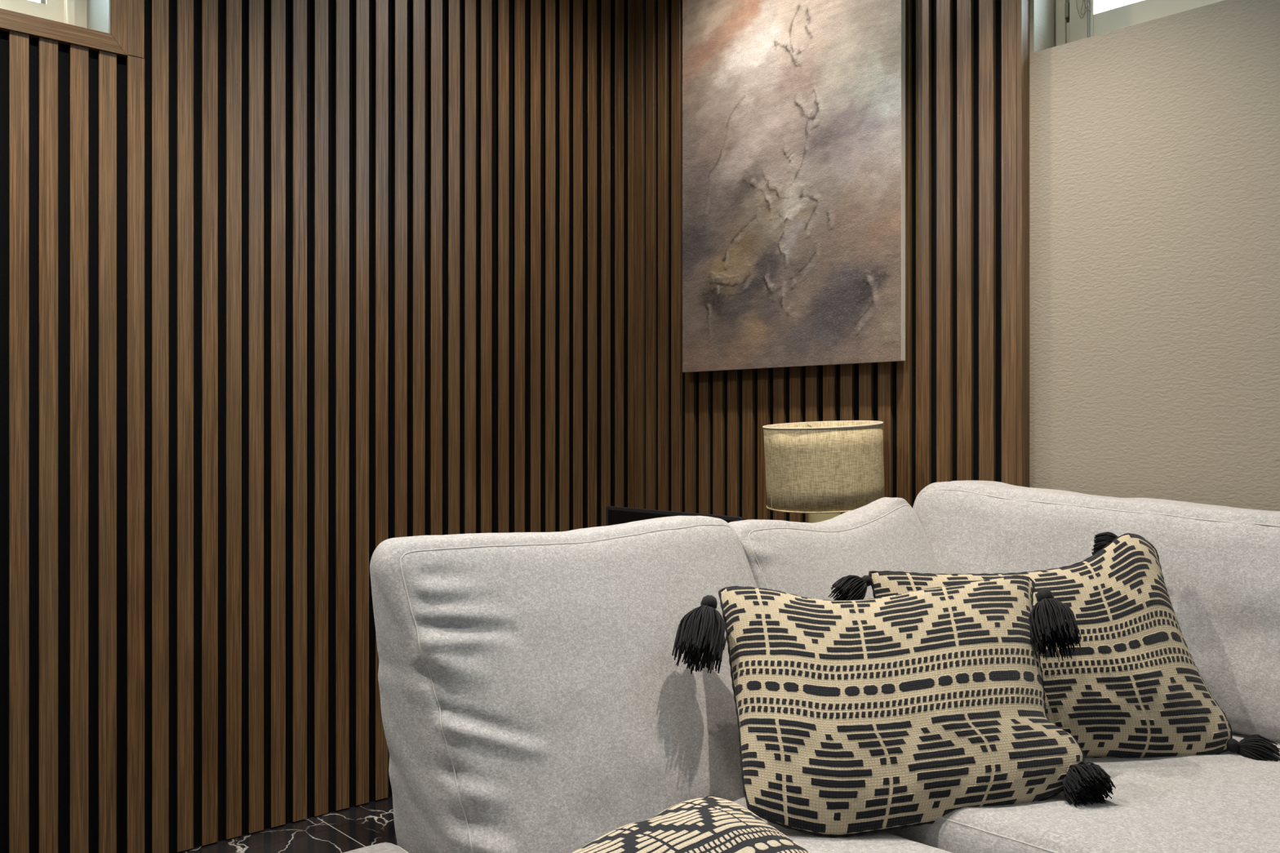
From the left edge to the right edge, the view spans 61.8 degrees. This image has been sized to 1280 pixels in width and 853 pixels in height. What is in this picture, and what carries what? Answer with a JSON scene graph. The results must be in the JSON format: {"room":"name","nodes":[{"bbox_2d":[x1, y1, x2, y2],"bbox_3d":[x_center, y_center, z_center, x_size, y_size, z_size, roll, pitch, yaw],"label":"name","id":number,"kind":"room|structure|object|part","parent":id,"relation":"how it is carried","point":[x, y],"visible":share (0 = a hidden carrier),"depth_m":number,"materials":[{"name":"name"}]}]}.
{"room":"living room","nodes":[
{"label":"living room","id":0,"kind":"room"},
{"bbox_2d":[176,796,397,852],"bbox_3d":[-0.469,1.060,0.122,5.396,0.120,4.420,0,0,-42],"label":"floor","id":1,"kind":"structure","parent":0,"point":[372,823],"depth_m":2.61,"materials":[{"name":"black stone"}]},
{"bbox_3d":[0.490,0.800,1.121,2.385,0.400,1.680,0,0,-42],"label":"sofa","id":2,"kind":"object","parent":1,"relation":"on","visible":0},
{"bbox_2d":[343,842,408,852],"bbox_3d":[-0.307,0.656,0.837,0.863,0.182,1.081,0,0,-42],"label":"seat cushion","id":3,"kind":"object","parent":2,"relation":"on","point":[384,847],"visible":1,"depth_m":1.45,"materials":[{"name":"grey fabric"}]},
{"bbox_2d":[572,795,809,852],"bbox_3d":[0.030,0.500,1.040,0.344,0.128,0.670,0,0,36],"label":"woven pillow","id":4,"kind":"object","parent":3,"relation":"on","point":[709,824],"visible":1,"depth_m":1.19,"materials":[{"name":"beige fabric"}]},
{"bbox_2d":[733,796,951,852],"bbox_3d":[0.216,0.674,1.329,0.581,0.185,1.103,0,0,-42],"label":"seat cushion","id":5,"kind":"object","parent":2,"relation":"on","point":[882,842],"visible":0.06,"depth_m":1.50,"materials":[{"name":"grey fabric"}]},
{"bbox_2d":[369,515,757,852],"bbox_3d":[-0.028,0.410,1.731,0.772,0.485,0.333,0,0,-42],"label":"cushion","id":6,"kind":"object","parent":5,"relation":"on","point":[535,697],"visible":0.86,"depth_m":1.59,"materials":[{"name":"grey fabric"}]},
{"bbox_2d":[671,575,1115,837],"bbox_3d":[0.377,0.421,1.669,0.650,0.332,0.305,0,0,-3],"label":"woven pillow","id":7,"kind":"object","parent":5,"relation":"on","point":[917,708],"visible":1,"depth_m":1.61,"materials":[{"name":"beige fabric"}]},
{"bbox_2d":[884,733,1279,852],"bbox_3d":[0.950,0.637,1.560,0.848,0.190,1.758,0,0,-42],"label":"seat cushion","id":8,"kind":"object","parent":2,"relation":"on","point":[1228,802],"visible":0.2,"depth_m":1.51,"materials":[{"name":"grey fabric"}]},
{"bbox_2d":[728,497,941,600],"bbox_3d":[0.461,0.365,2.210,0.638,0.403,0.278,0,0,-42],"label":"cushion","id":9,"kind":"object","parent":8,"relation":"on","point":[802,559],"visible":0.37,"depth_m":2.19,"materials":[{"name":"grey fabric"}]},
{"bbox_2d":[828,531,1279,761],"bbox_3d":[0.699,0.396,1.895,0.737,0.397,0.304,0,0,0],"label":"woven pillow","id":10,"kind":"object","parent":8,"relation":"on","point":[1133,687],"visible":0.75,"depth_m":1.80,"materials":[{"name":"beige fabric"}]},
{"bbox_2d":[912,480,1279,742],"bbox_3d":[1.135,0.346,1.988,0.296,0.441,1.480,0,0,-42],"label":"cushion","id":11,"kind":"object","parent":8,"relation":"on","point":[1220,565],"visible":0.34,"depth_m":2.02,"materials":[{"name":"grey fabric"}]},
{"bbox_3d":[0.163,0.745,2.882,0.420,0.510,1.000,0,0,-42],"label":"side table","id":12,"kind":"object","parent":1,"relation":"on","visible":0},
{"bbox_2d":[606,506,745,525],"bbox_3d":[0.092,0.363,2.974,0.140,0.254,0.540,0,0,-42],"label":"screen","id":13,"kind":"object","parent":12,"relation":"on","point":[615,515],"visible":0.14,"depth_m":3.06,"materials":[{"name":"grey plastic"}]},
{"bbox_2d":[762,420,884,523],"bbox_3d":[0.457,0.237,2.661,0.308,0.505,0.296,0,0,-42],"label":"table lamp","id":14,"kind":"object","parent":12,"relation":"on","point":[823,470],"visible":0.83,"depth_m":2.54,"materials":[{"name":"fabric"}]},
{"bbox_2d":[0,0,634,852],"bbox_3d":[-1.901,-0.275,2.072,5.660,2.550,0.490,0,0,-42],"label":"wall","id":15,"kind":"structure","parent":0,"point":[290,290],"depth_m":2.65,"materials":[{"name":"brown wood"}]},
{"bbox_2d":[0,0,111,33],"bbox_3d":[-1.700,-1.163,2.087,1.176,0.574,0.239,0,0,-42],"label":"window","id":16,"kind":"structure","parent":15,"relation":"in","point":[95,15],"depth_m":2.47,"materials":[{"name":"white glass"}]},
{"bbox_3d":[-1.757,-1.143,2.149,1.076,0.524,0.050,0,0,-42],"label":"sash","id":17,"kind":"part","parent":16,"relation":"part of","materials":[{"name":"white paint"}]},
{"bbox_2d":[0,8,125,57],"bbox_3d":[-1.630,-0.860,2.008,1.243,0.040,0.030,0,0,-42],"label":"trim","id":18,"kind":"structure","parent":15,"relation":"attached to","point":[36,27],"depth_m":2.32,"materials":[{"name":"brown wood"}]},
{"bbox_2d":[111,0,144,57],"bbox_3d":[-1.169,-1.192,2.430,0.071,0.705,0.030,0,0,-42],"label":"trim","id":19,"kind":"structure","parent":15,"relation":"attached to","point":[127,16],"depth_m":2.42,"materials":[{"name":"brown wood"}]},
{"bbox_2d":[634,0,1279,522],"bbox_3d":[1.634,-0.275,2.032,0.496,2.550,4.400,0,0,-42],"label":"wall","id":20,"kind":"structure","parent":0,"point":[1154,144],"depth_m":2.47,"materials":[{"name":"beige paint"}]},
{"bbox_2d":[682,0,905,372],"bbox_3d":[0.397,-0.767,2.969,0.023,1.205,0.777,0,0,-42],"label":"canvas painting","id":21,"kind":"object","parent":20,"relation":"attached to","point":[793,111],"visible":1,"depth_m":2.94,"materials":[{"name":"fabric"}]},
{"bbox_2d":[1017,0,1029,487],"bbox_3d":[0.895,-0.274,2.498,0.037,2.547,0.012,0,0,-42],"label":"trim","id":22,"kind":"structure","parent":20,"relation":"attached to","point":[1023,6],"depth_m":2.49,"materials":[{"name":"brown wood"}]},
{"bbox_2d":[1055,0,1223,46],"bbox_3d":[1.594,-1.162,2.181,0.374,0.576,1.376,0,0,-42],"label":"window","id":23,"kind":"structure","parent":20,"relation":"in","point":[1107,15],"depth_m":2.49,"materials":[{"name":"white glass"}]},
{"bbox_2d":[1075,0,1092,18],"bbox_3d":[1.041,-0.985,2.506,0.001,0.055,0.039,0,0,-42],"label":"blind cord","id":24,"kind":"object","parent":23,"relation":"hanging from","point":[1076,0],"visible":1,"depth_m":2.50,"materials":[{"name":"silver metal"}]}
]}

